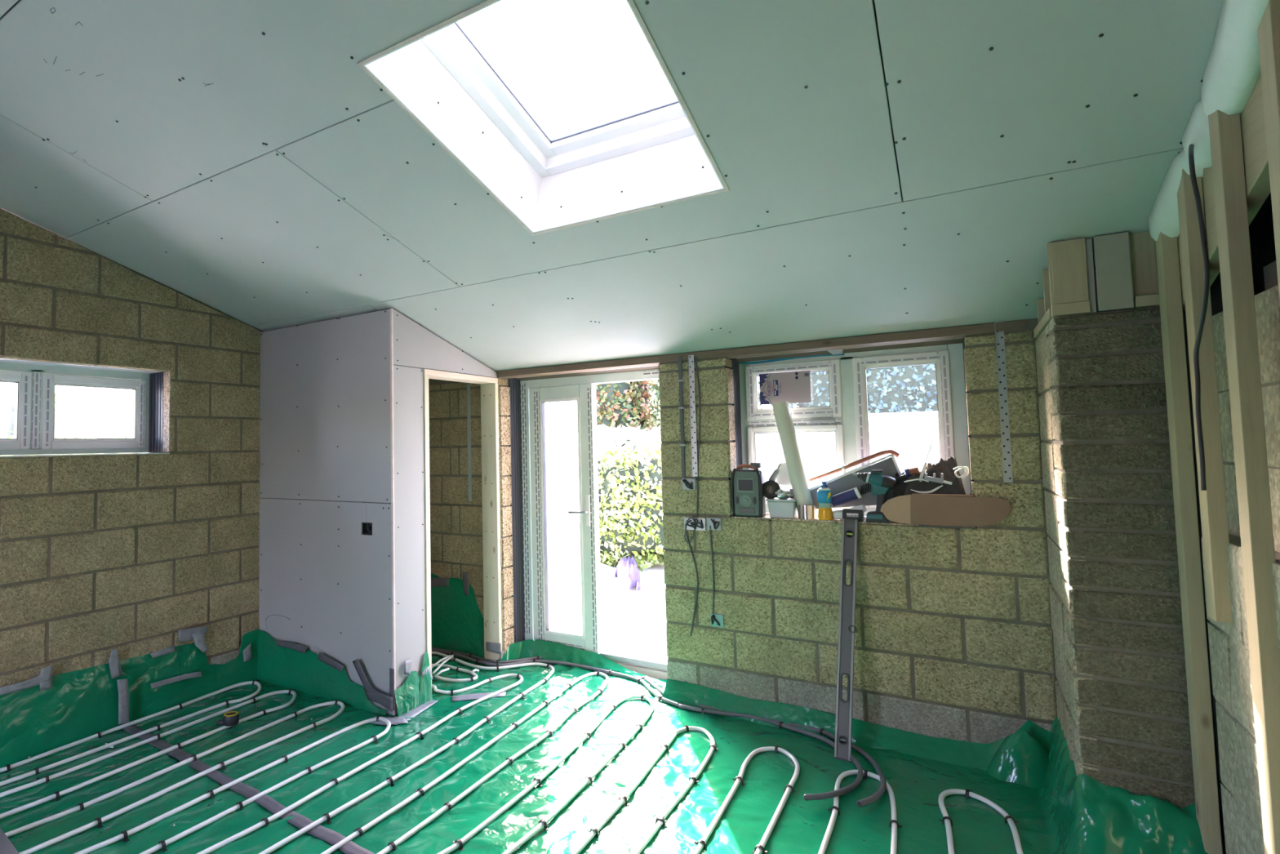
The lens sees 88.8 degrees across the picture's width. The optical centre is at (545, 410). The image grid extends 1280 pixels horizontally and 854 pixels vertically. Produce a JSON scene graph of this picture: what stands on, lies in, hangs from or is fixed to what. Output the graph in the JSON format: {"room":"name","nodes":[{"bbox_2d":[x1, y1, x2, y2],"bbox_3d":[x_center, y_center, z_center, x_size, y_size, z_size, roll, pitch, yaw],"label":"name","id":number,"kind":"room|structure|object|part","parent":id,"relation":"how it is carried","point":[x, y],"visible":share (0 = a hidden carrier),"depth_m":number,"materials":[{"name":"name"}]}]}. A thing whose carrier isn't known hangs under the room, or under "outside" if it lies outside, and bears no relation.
{"room":"building under construction","nodes":[
{"label":"building under construction","id":0,"kind":"room"},
{"bbox_2d":[0,382,132,455],"bbox_3d":[-8.074,0.988,10.063,1.855,2.908,7.071,-3,-4,32],"label":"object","id":1,"kind":"object","parent":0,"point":[112,418],"visible":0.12,"depth_m":10.38,"materials":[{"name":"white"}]},
{"bbox_2d":[0,208,263,687],"bbox_3d":[-3.008,-0.008,3.364,0.359,4.236,5.840,-3,-4,32],"label":"wall","id":2,"kind":"structure","parent":0,"point":[100,553],"depth_m":3.83,"materials":[{"name":"concrete"}]},
{"bbox_2d":[0,361,149,455],"bbox_3d":[-2.966,-0.011,3.628,0.084,0.519,1.400,-3,-4,32],"label":"window","id":3,"kind":"structure","parent":2,"relation":"in","point":[34,384],"depth_m":3.75,"materials":[{"name":"white plastic"}]},
{"bbox_3d":[-3.114,-0.011,3.377,0.062,0.434,0.694,-3,-4,32],"label":"sash","id":4,"kind":"part","parent":3,"relation":"part of","materials":[{"name":"white plastic"}]},
{"bbox_3d":[-2.748,0.012,3.951,0.062,0.434,0.558,-3,-4,32],"label":"sash","id":5,"kind":"part","parent":3,"relation":"part of","materials":[{"name":"white plastic"}]},
{"bbox_2d":[258,309,396,715],"bbox_3d":[-1.446,0.615,4.226,1.313,2.421,0.063,-3,-4,32],"label":"wall","id":6,"kind":"structure","parent":0,"point":[325,428],"depth_m":4.16,"materials":[{"name":"grey"}]},
{"bbox_2d":[265,614,289,629],"bbox_3d":[-1.819,1.442,4.389,0.270,0.116,0.004,-3,-4,32],"label":"wire","id":7,"kind":"object","parent":6,"relation":"attached to","point":[270,615],"visible":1,"depth_m":4.41,"materials":[{"name":"silver metal"}]},
{"bbox_2d":[362,522,372,534],"bbox_3d":[-1.083,0.723,3.985,0.082,0.068,0.040,-3,-4,32],"label":"box","id":8,"kind":"object","parent":6,"relation":"attached to","point":[366,526],"visible":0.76,"depth_m":4.00,"materials":[{"name":"black plastic"}]},
{"bbox_2d":[389,307,497,715],"bbox_3d":[-0.647,0.603,4.313,0.063,2.423,1.063,-3,-4,32],"label":"wall","id":9,"kind":"structure","parent":0,"point":[413,347],"depth_m":3.97,"materials":[{"name":"white"}]},
{"bbox_2d":[423,368,502,686],"bbox_3d":[-0.597,0.783,4.437,0.138,2.074,0.784,-3,-4,32],"label":"trim","id":10,"kind":"structure","parent":9,"relation":"attached to","point":[492,599],"depth_m":4.71,"materials":[{"name":"brown wood"}]},
{"bbox_2d":[557,424,661,537],"bbox_3d":[1.298,1.246,10.627,2.439,2.075,1.231,-3,-4,32],"label":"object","id":11,"kind":"object","parent":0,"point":[607,436],"visible":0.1,"depth_m":10.36,"materials":[{"name":"white"}]},
{"bbox_2d":[0,0,1222,381],"bbox_3d":[-0.692,-1.357,1.983,5.767,1.960,5.901,-3,-4,32],"label":"ceiling","id":12,"kind":"structure","parent":0,"point":[886,166],"depth_m":2.47,"materials":[{"name":"white"}]},
{"bbox_2d":[356,0,729,235],"bbox_3d":[0.064,-1.171,2.343,0.907,0.666,1.112,-3,-4,32],"label":"window","id":13,"kind":"structure","parent":12,"relation":"attached to","point":[553,162],"depth_m":2.67,"materials":[{"name":"white"}]},
{"bbox_3d":[0.087,-1.301,2.391,0.871,0.352,1.006,-3,-4,32],"label":"frame","id":14,"kind":"part","parent":13,"relation":"part of","materials":[{"name":"white"}]},
{"bbox_3d":[0.093,-1.346,2.404,0.779,0.311,0.910,-3,-4,32],"label":"sash","id":15,"kind":"part","parent":13,"relation":"part of","materials":[{"name":"white"}]},
{"bbox_3d":[0.095,-1.357,2.408,0.695,0.241,0.814,-3,-4,32],"label":"pane","id":16,"kind":"part","parent":13,"relation":"part of","materials":[{"name":"clear glass"}]},
{"bbox_2d":[1147,148,1203,240],"bbox_3d":[2.135,-0.699,2.173,0.113,0.232,0.517,-3,-4,32],"label":"strip","id":17,"kind":"object","parent":12,"relation":"attached to","point":[1163,217],"visible":0.49,"depth_m":2.14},
{"bbox_2d":[1181,99,1212,168],"bbox_3d":[1.954,-0.808,1.893,0.111,0.158,0.259,-3,-4,32],"label":"strip","id":18,"kind":"object","parent":12,"relation":"attached to","point":[1197,133],"visible":0.38,"depth_m":1.89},
{"bbox_2d":[1188,143,1209,490],"bbox_3d":[1.655,-0.460,1.544,0.069,1.346,1.017,-3,-4,36],"label":"cable","id":19,"kind":"object","parent":12,"relation":"hanging from","point":[1191,155],"visible":0.76,"depth_m":1.80,"materials":[{"name":"grey plastic"}]},
{"bbox_2d":[1200,0,1269,117],"bbox_3d":[1.603,-0.997,1.438,0.117,0.391,1.092,-4,-4,39],"label":"insulation","id":20,"kind":"object","parent":12,"relation":"attached to","point":[1232,72],"visible":0.72,"depth_m":1.61},
{"bbox_2d":[428,311,1220,812],"bbox_3d":[0.750,0.759,4.261,5.967,2.650,0.379,-3,-4,32],"label":"wall","id":21,"kind":"structure","parent":0,"point":[953,636],"depth_m":3.52,"materials":[{"name":"concrete"}]},
{"bbox_2d":[466,383,471,501],"bbox_3d":[-0.576,0.235,4.901,0.030,0.890,0.006,-3,-4,32],"label":"strap","id":22,"kind":"object","parent":21,"relation":"attached to","point":[468,410],"visible":1,"depth_m":4.90,"materials":[{"name":"grey"}]},
{"bbox_2d":[519,364,667,671],"bbox_3d":[0.502,0.751,4.804,1.297,2.095,0.770,-3,-4,32],"label":"door","id":23,"kind":"structure","parent":21,"relation":"in","point":[535,393],"depth_m":4.73,"materials":[{"name":"white"}]},
{"bbox_3d":[0.237,0.724,4.632,0.146,0.022,0.048,-3,-4,32],"label":"lever","id":24,"kind":"part","parent":23,"relation":"part of","materials":[{"name":"grey metal"}]},
{"bbox_3d":[0.304,0.712,4.622,0.030,0.220,0.010,-3,-4,32],"label":"handle plate","id":25,"kind":"part","parent":23,"relation":"part of","materials":[{"name":"white plastic"}]},
{"bbox_2d":[677,354,697,480],"bbox_3d":[0.871,0.040,3.984,0.098,0.772,0.013,-3,-4,32],"label":"conduit","id":26,"kind":"object","parent":21,"relation":"attached to","point":[680,380],"visible":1,"depth_m":4.00,"materials":[{"name":"grey"}]},
{"bbox_2d":[681,478,696,489],"bbox_3d":[0.881,0.449,3.964,0.084,0.068,0.056,-3,-4,32],"label":"box","id":27,"kind":"object","parent":21,"relation":"attached to","point":[686,483],"visible":1,"depth_m":3.95,"materials":[{"name":"grey"}]},
{"bbox_2d":[688,355,697,476],"bbox_3d":[0.902,0.028,3.953,0.034,0.743,0.006,-3,-4,32],"label":"strap","id":28,"kind":"object","parent":21,"relation":"attached to","point":[691,357],"visible":1,"depth_m":3.95,"materials":[{"name":"silver metal"}]},
{"bbox_2d":[684,517,706,530],"bbox_3d":[0.910,0.687,3.934,0.132,0.072,0.058,-3,-4,32],"label":"box","id":29,"kind":"object","parent":21,"relation":"attached to","point":[700,523],"visible":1,"depth_m":3.92,"materials":[{"name":"silver metal"}]},
{"bbox_2d":[684,516,695,542],"bbox_3d":[0.880,0.725,3.940,0.076,0.160,0.008,-3,-4,32],"label":"cable","id":30,"kind":"object","parent":29,"relation":"hanging from","point":[690,540],"visible":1,"depth_m":3.94,"materials":[{"name":"grey plastic"}]},
{"bbox_2d":[684,520,698,636],"bbox_3d":[0.892,1.015,3.927,0.075,0.700,0.010,-3,-4,32],"label":"cable","id":31,"kind":"object","parent":29,"relation":"hanging from","point":[690,546],"visible":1,"depth_m":3.91,"materials":[{"name":"grey plastic"}]},
{"bbox_2d":[694,356,701,518],"bbox_3d":[0.926,0.160,3.943,0.057,0.987,0.010,-3,-4,32],"label":"cable","id":32,"kind":"object","parent":21,"relation":"attached to","point":[695,357],"visible":1,"depth_m":3.93,"materials":[{"name":"grey plastic"}]},
{"bbox_2d":[709,525,714,615],"bbox_3d":[0.997,0.953,3.865,0.020,0.532,0.010,-3,-4,32],"label":"cable","id":33,"kind":"object","parent":21,"relation":"attached to","point":[710,534],"visible":1,"depth_m":3.86,"materials":[{"name":"grey plastic"}]},
{"bbox_2d":[706,517,721,529],"bbox_3d":[1.012,0.676,3.874,0.086,0.068,0.051,-3,-4,32],"label":"box","id":34,"kind":"object","parent":21,"relation":"attached to","point":[715,523],"visible":1,"depth_m":3.86,"materials":[{"name":"grey"}]},
{"bbox_2d":[710,613,724,627],"bbox_3d":[1.021,1.243,3.841,0.076,0.072,0.058,-3,-4,32],"label":"box","id":35,"kind":"object","parent":21,"relation":"attached to","point":[717,620],"visible":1,"depth_m":3.83,"materials":[{"name":"teal"}]},
{"bbox_2d":[730,462,765,517],"bbox_3d":[1.196,0.463,3.811,0.185,0.316,0.116,-3,-4,32],"label":"radio","id":36,"kind":"object","parent":21,"relation":"on","point":[747,497],"visible":1,"depth_m":3.77,"materials":[{"name":"green plastic"}]},
{"bbox_3d":[1.177,0.481,3.783,0.143,0.254,0.018,-3,-4,32],"label":"panel","id":37,"kind":"part","parent":36,"relation":"part of","materials":[{"name":"grey"}]},
{"bbox_3d":[1.174,0.582,3.770,0.096,0.035,0.005,-3,-4,32],"label":"battery door","id":38,"kind":"part","parent":36,"relation":"part of","materials":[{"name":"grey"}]},
{"bbox_3d":[1.187,0.334,3.807,0.133,0.041,0.020,-3,-4,32],"label":"carry handle","id":39,"kind":"part","parent":36,"relation":"part of","materials":[{"name":"brown"}]},
{"bbox_2d":[497,320,1026,378],"bbox_3d":[1.004,-0.339,3.991,3.150,0.044,0.127,-3,-4,32],"label":"wooden beam","id":40,"kind":"structure","parent":21,"relation":"attached to","point":[956,332],"depth_m":3.68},
{"bbox_2d":[765,497,797,518],"bbox_3d":[1.376,0.561,3.742,0.165,0.106,0.132,-3,-4,32],"label":"tub","id":41,"kind":"object","parent":21,"relation":"on","point":[778,508],"visible":0.77,"depth_m":3.69,"materials":[{"name":"grey plastic"}]},
{"bbox_2d":[762,480,780,498],"bbox_3d":[1.311,0.458,3.763,0.104,0.110,0.060,-2,-3,17],"label":"tape roll","id":42,"kind":"object","parent":41,"relation":"on","point":[768,495],"visible":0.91,"depth_m":3.75,"materials":[{"name":"black plastic"}]},
{"bbox_2d":[766,462,781,498],"bbox_3d":[1.336,0.409,3.784,0.091,0.211,0.043,-3,-4,32],"label":"gun","id":43,"kind":"object","parent":41,"relation":"on","point":[773,477],"visible":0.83,"depth_m":3.77,"materials":[{"name":"grey"}]},
{"bbox_3d":[1.375,0.513,3.744,0.165,0.011,0.132,-3,-4,32],"label":"lid","id":44,"kind":"part","parent":41,"relation":"part of","materials":[{"name":"grey plastic"}]},
{"bbox_2d":[773,488,794,499],"bbox_3d":[1.366,0.480,3.717,0.124,0.064,0.073,-3,-4,32],"label":"packet","id":45,"kind":"object","parent":41,"relation":"on","point":[780,493],"visible":1,"depth_m":3.69,"materials":[{"name":"clear plastic"}]},
{"bbox_2d":[772,400,813,513],"bbox_3d":[1.437,0.267,3.754,0.092,0.653,0.243,1,-4,-30],"label":"tube","id":46,"kind":"object","parent":21,"relation":"on","point":[794,464],"visible":0.8,"depth_m":3.72,"materials":[{"name":"grey"}]},
{"bbox_2d":[776,462,791,485],"bbox_3d":[1.403,0.367,3.795,0.094,0.147,0.030,-3,-4,32],"label":"plastic bag","id":47,"kind":"object","parent":46,"relation":"on","point":[783,477],"visible":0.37,"depth_m":3.78,"materials":[{"name":"white"}]},
{"bbox_2d":[797,503,817,519],"bbox_3d":[1.480,0.568,3.655,0.098,0.079,0.098,-3,-4,32],"label":"tape roll","id":48,"kind":"object","parent":21,"relation":"on","point":[805,511],"visible":0.92,"depth_m":3.62,"materials":[{"name":"silver metal"}]},
{"bbox_2d":[817,480,833,519],"bbox_3d":[1.545,0.496,3.577,0.078,0.212,0.052,-3,-4,32],"label":"soap bottle","id":49,"kind":"object","parent":21,"relation":"on","point":[824,512],"visible":1,"depth_m":3.56,"materials":[{"name":"orange"}]},
{"bbox_2d":[832,510,842,519],"bbox_3d":[1.625,0.575,3.558,0.131,0.060,0.071,-3,-4,32],"label":"rag","id":50,"kind":"object","parent":21,"relation":"on","point":[837,514],"visible":0.53,"depth_m":3.54,"materials":[{"name":"white fabric"}]},
{"bbox_2d":[831,487,862,506],"bbox_3d":[1.652,0.475,3.562,0.162,0.112,0.061,-3,-3,28],"label":"tube","id":51,"kind":"object","parent":50,"relation":"on","point":[853,494],"visible":0.93,"depth_m":3.54,"materials":[{"name":"blue"}]},
{"bbox_2d":[860,483,871,494],"bbox_3d":[1.755,0.422,3.532,0.068,0.075,0.007,-3,-3,28],"label":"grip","id":52,"kind":"object","parent":51,"relation":"on","point":[868,483],"visible":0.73,"depth_m":3.53,"materials":[{"name":"black plastic"}]},
{"bbox_2d":[842,508,864,521],"bbox_3d":[1.666,0.563,3.501,0.101,0.060,0.066,-3,-4,32],"label":"battery pack","id":53,"kind":"object","parent":21,"relation":"on","point":[859,513],"visible":0.8,"depth_m":3.47,"materials":[{"name":"black plastic"}]},
{"bbox_2d":[849,504,866,511],"bbox_3d":[1.696,0.529,3.514,0.085,0.042,0.059,-3,-4,32],"label":"folded cloth","id":54,"kind":"object","parent":53,"relation":"on","point":[862,507],"visible":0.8,"depth_m":3.49,"materials":[{"name":"white fabric"}]},
{"bbox_2d":[738,337,970,516],"bbox_3d":[1.713,0.112,3.724,1.234,0.984,0.215,-3,-4,32],"label":"window","id":55,"kind":"structure","parent":21,"relation":"in","point":[846,415],"depth_m":3.73,"materials":[{"name":"white"}]},
{"bbox_2d":[759,370,811,404],"bbox_3d":[1.451,-0.139,3.925,0.297,0.192,0.003,-3,-4,32],"label":"label","id":56,"kind":"object","parent":55,"relation":"attached to","point":[792,387],"visible":1,"depth_m":3.92,"materials":[{"name":"grey paper"}]},
{"bbox_3d":[1.409,-0.140,3.952,0.027,0.097,0.001,-3,-4,32],"label":"navy panel","id":57,"kind":"part","parent":56,"relation":"part of","materials":[{"name":"blue"}]},
{"bbox_3d":[1.503,-0.122,3.933,0.549,0.338,0.064,-3,-4,32],"label":"sash","id":58,"kind":"part","parent":55,"relation":"part of","materials":[{"name":"white plastic"}]},
{"bbox_3d":[1.512,0.328,3.909,0.549,0.478,0.064,-3,-4,32],"label":"sash","id":59,"kind":"part","parent":55,"relation":"part of","materials":[{"name":"white plastic"}]},
{"bbox_3d":[1.630,0.060,3.805,0.138,0.022,0.030,-3,-4,32],"label":"handle","id":60,"kind":"part","parent":55,"relation":"part of","materials":[{"name":"grey"}]},
{"bbox_3d":[1.996,0.113,3.610,0.474,0.857,0.064,-3,-4,32],"label":"sash","id":61,"kind":"part","parent":55,"relation":"part of","materials":[{"name":"white plastic"}]},
{"bbox_2d":[808,448,902,508],"bbox_3d":[1.712,0.383,3.592,0.491,0.335,0.059,-3,-4,32],"label":"panel","id":62,"kind":"object","parent":21,"relation":"on","point":[890,466],"depth_m":3.56,"materials":[{"name":"grey"}]},
{"bbox_3d":[1.716,0.307,3.610,0.470,0.182,0.028,-3,-4,32],"label":"wood strip","id":63,"kind":"part","parent":62,"relation":"part of","materials":[{"name":"wood"}]},
{"bbox_2d":[852,470,896,523],"bbox_3d":[1.749,0.451,3.433,0.208,0.274,0.092,-3,-4,32],"label":"cordless drill","id":64,"kind":"object","parent":21,"relation":"on","point":[881,484],"visible":1,"depth_m":3.40,"materials":[{"name":"teal plastic"}]},
{"bbox_2d":[871,470,883,472],"bbox_3d":[1.761,0.320,3.433,0.052,0.013,0.024,-3,-4,32],"label":"switch","id":65,"kind":"object","parent":64,"relation":"attached to","point":[873,471],"depth_m":3.42,"materials":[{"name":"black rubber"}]},
{"bbox_2d":[880,493,1010,528],"bbox_3d":[2.040,0.503,3.319,0.558,0.165,0.210,-3,-4,32],"label":"cardboard box","id":66,"kind":"object","parent":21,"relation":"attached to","point":[940,510],"visible":1,"depth_m":3.23,"materials":[{"name":"brown"}]},
{"bbox_2d":[893,471,908,497],"bbox_3d":[1.937,0.454,3.416,0.212,0.263,0.130,-3,-4,32],"label":"gloves","id":67,"kind":"object","parent":66,"relation":"in","point":[900,489],"visible":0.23,"depth_m":3.40,"materials":[{"name":"fabric"}]},
{"bbox_2d":[895,466,919,482],"bbox_3d":[1.903,0.335,3.401,0.118,0.088,0.048,-3,-4,32],"label":"water bottle","id":68,"kind":"object","parent":67,"relation":"on","point":[908,472],"visible":0.91,"depth_m":3.38,"materials":[{"name":"orange plastic"}]},
{"bbox_3d":[1.905,0.326,3.400,0.032,0.051,0.048,-3,-4,32],"label":"lid","id":69,"kind":"part","parent":68,"relation":"part of","materials":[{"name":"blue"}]},
{"bbox_2d":[903,456,965,495],"bbox_3d":[2.013,0.368,3.355,0.310,0.263,0.177,-3,-4,32],"label":"jacket","id":70,"kind":"object","parent":66,"relation":"in","point":[945,467],"visible":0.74,"depth_m":3.32,"materials":[{"name":"fabric"}]},
{"bbox_2d":[903,436,933,482],"bbox_3d":[1.932,0.252,3.332,0.155,0.236,0.049,-2,-3,10],"label":"rod","id":71,"kind":"object","parent":70,"relation":"on","point":[925,464],"visible":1,"depth_m":3.34,"materials":[{"name":"white plastic"}]},
{"bbox_3d":[1.951,0.316,3.343,0.045,0.101,0.014,-2,-3,9],"label":"handle","id":72,"kind":"part","parent":71,"relation":"part of","materials":[{"name":"white plastic"}]},
{"bbox_2d":[924,473,952,484],"bbox_3d":[1.990,0.344,3.279,0.122,0.057,0.030,-3,-4,32],"label":"clamp","id":73,"kind":"object","parent":70,"relation":"on","point":[926,477],"visible":1,"depth_m":3.27,"materials":[{"name":"grey metal"}]},
{"bbox_3d":[2.025,0.360,3.256,0.039,0.021,0.020,-3,-4,32],"label":"handle","id":74,"kind":"part","parent":73,"relation":"part of","materials":[{"name":"white plastic"}]},
{"bbox_2d":[911,466,968,493],"bbox_3d":[1.996,0.350,3.277,0.258,0.138,0.021,-3,-3,26],"label":"coiled flex","id":75,"kind":"object","parent":70,"relation":"on","point":[965,468],"visible":1,"depth_m":3.25,"materials":[{"name":"white plastic"}]},
{"bbox_2d":[994,320,1013,482],"bbox_3d":[2.218,-0.046,3.132,0.036,0.783,0.006,-3,-4,32],"label":"strap","id":76,"kind":"object","parent":21,"relation":"attached to","point":[999,335],"visible":1,"depth_m":3.13,"materials":[{"name":"grey"}]},
{"bbox_2d":[1035,306,1195,808],"bbox_3d":[2.307,0.652,2.654,0.332,2.030,0.690,-3,-4,32],"label":"wall pier","id":77,"kind":"object","parent":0,"point":[1122,692],"visible":0.77,"depth_m":2.39,"materials":[{"name":"concrete"}]},
{"bbox_2d":[1033,231,1159,337],"bbox_3d":[2.291,-0.507,2.706,0.358,0.290,0.692,-3,-4,32],"label":"timber packing","id":78,"kind":"object","parent":77,"relation":"on","point":[1114,272],"visible":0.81,"depth_m":2.44,"materials":[{"name":"beige wood"}]},
{"bbox_2d":[1219,812,1223,853],"bbox_3d":[-0.661,1.747,1.768,5.767,0.108,5.790,-3,-4,32],"label":"floor","id":79,"kind":"structure","parent":0,"point":[1220,812],"depth_m":2.56,"materials":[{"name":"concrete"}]},
{"bbox_2d":[0,572,1208,853],"bbox_3d":[-0.811,1.369,1.876,4.832,0.640,5.785,-3,-4,32],"label":"plastic sheet","id":80,"kind":"object","parent":79,"relation":"on","point":[1029,773],"visible":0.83,"depth_m":3.08,"materials":[{"name":"green plastic"}]},
{"bbox_2d":[0,827,18,853],"bbox_3d":[-1.732,1.437,2.044,0.124,0.665,1.942,2,-4,-43],"label":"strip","id":81,"kind":"object","parent":80,"relation":"on","point":[6,846],"visible":1,"depth_m":2.08,"materials":[{"name":"grey plastic"}]},
{"bbox_2d":[0,651,1023,853],"bbox_3d":[-0.544,1.699,2.696,4.365,0.058,3.987,-3,-4,32],"label":"pipe","id":82,"kind":"object","parent":80,"relation":"on","point":[660,820],"visible":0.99,"depth_m":3.05,"materials":[{"name":"white"}]},
{"bbox_2d":[216,711,239,726],"bbox_3d":[-1.803,1.751,3.675,0.118,0.060,0.070,-1,-3,-9],"label":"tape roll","id":83,"kind":"object","parent":82,"relation":"on","point":[229,718],"visible":1,"depth_m":3.65,"materials":[{"name":"plastic"}]},
{"bbox_2d":[431,648,863,799],"bbox_3d":[0.278,1.753,4.126,0.706,0.063,3.332,2,-4,-43],"label":"supply pipe","id":84,"kind":"object","parent":80,"relation":"on","point":[856,783],"visible":0.94,"depth_m":3.70,"materials":[{"name":"grey"}]},
{"bbox_2d":[431,646,886,807],"bbox_3d":[0.353,1.752,4.132,0.674,0.063,3.461,2,-4,-45],"label":"supply pipe","id":85,"kind":"object","parent":80,"relation":"on","point":[880,792],"visible":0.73,"depth_m":3.41,"materials":[{"name":"grey"}]},
{"bbox_2d":[834,516,857,762],"bbox_3d":[1.545,1.140,3.309,0.086,1.163,0.333,-4,-4,41],"label":"spirit level","id":86,"kind":"object","parent":80,"relation":"on","point":[846,628],"visible":1,"depth_m":3.30,"materials":[{"name":"grey"}]},
{"bbox_2d":[1155,0,1279,853],"bbox_3d":[1.074,-0.306,0.167,0.400,3.726,4.813,-3,-4,32],"label":"frame","id":87,"kind":"object","parent":80,"relation":"on","point":[1244,171],"visible":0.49,"depth_m":1.75,"materials":[{"name":"beige wood"}]},
{"bbox_3d":[1.115,-0.509,0.081,0.120,0.080,4.700,-3,-4,32],"label":"old plate","id":88,"kind":"part","parent":87,"relation":"part of","materials":[{"name":"brown wood"}]},
{"bbox_2d":[1183,191,1279,853],"bbox_3d":[1.330,-0.332,0.430,0.486,4.004,5.550,-3,-4,32],"label":"wall","id":89,"kind":"structure","parent":0,"point":[1228,642],"depth_m":1.94,"materials":[{"name":"beige paint"}]},
{"label":"outside","id":90,"kind":"structure","parent":0,"visible":0},
{"bbox_2d":[546,468,667,658],"bbox_3d":[-0.153,2.278,8.903,70.000,0.250,65.000,-3,-4,32],"label":"ground","id":91,"kind":"structure","parent":90,"point":[633,633],"depth_m":6.73,"materials":[{"name":"white concrete"}]},
{"bbox_2d":[545,379,660,526],"bbox_3d":[1.165,-0.021,13.561,2.764,4.902,1.838,-3,-4,30],"label":"tree","id":92,"kind":"object","parent":91,"relation":"on","point":[626,404],"visible":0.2,"depth_m":12.93,"materials":[{"name":"green plant"}]},
{"bbox_2d":[546,439,664,572],"bbox_3d":[1.273,1.282,9.005,2.553,1.763,1.359,-3,-3,28],"label":"bush","id":93,"kind":"object","parent":91,"relation":"on","point":[631,513],"visible":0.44,"depth_m":8.66,"materials":[{"name":"green plant"}]},
{"bbox_2d":[600,562,617,577],"bbox_3d":[0.805,2.069,8.455,0.060,0.090,0.626,0,-3,-21],"label":"edging","id":94,"kind":"object","parent":91,"relation":"on","point":[605,568],"visible":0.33,"depth_m":8.39,"materials":[{"name":"white stone"}]},
{"bbox_2d":[612,555,642,612],"bbox_3d":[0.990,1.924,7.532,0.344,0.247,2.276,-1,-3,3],"label":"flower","id":95,"kind":"object","parent":91,"relation":"on","point":[628,572],"visible":1,"depth_m":7.53,"materials":[{"name":"plant"}]},
{"bbox_2d":[641,615,650,618],"bbox_3d":[0.968,1.981,6.210,0.072,0.020,0.050,-3,-4,37],"label":"offcut","id":96,"kind":"object","parent":91,"relation":"on","point":[642,616],"visible":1,"depth_m":6.19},
{"bbox_2d":[648,376,763,429],"bbox_3d":[3.160,-0.123,12.604,2.171,4.918,1.663,-3,-3,28],"label":"conifer","id":97,"kind":"object","parent":91,"relation":"on","point":[656,397],"visible":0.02,"depth_m":12.59,"materials":[{"name":"green plant"}]},
{"bbox_2d":[755,410,940,516],"bbox_3d":[4.584,0.967,6.857,4.980,1.960,0.210,-3,-4,32],"label":"wall","id":98,"kind":"structure","parent":91,"relation":"on","point":[913,433],"depth_m":7.35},
{"bbox_2d":[770,364,937,413],"bbox_3d":[5.604,-0.146,9.604,4.740,4.515,1.637,-3,-4,32],"label":"trees","id":99,"kind":"object","parent":91,"relation":"on","point":[906,388],"visible":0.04,"depth_m":9.29,"materials":[{"name":"green plant"}]}
]}

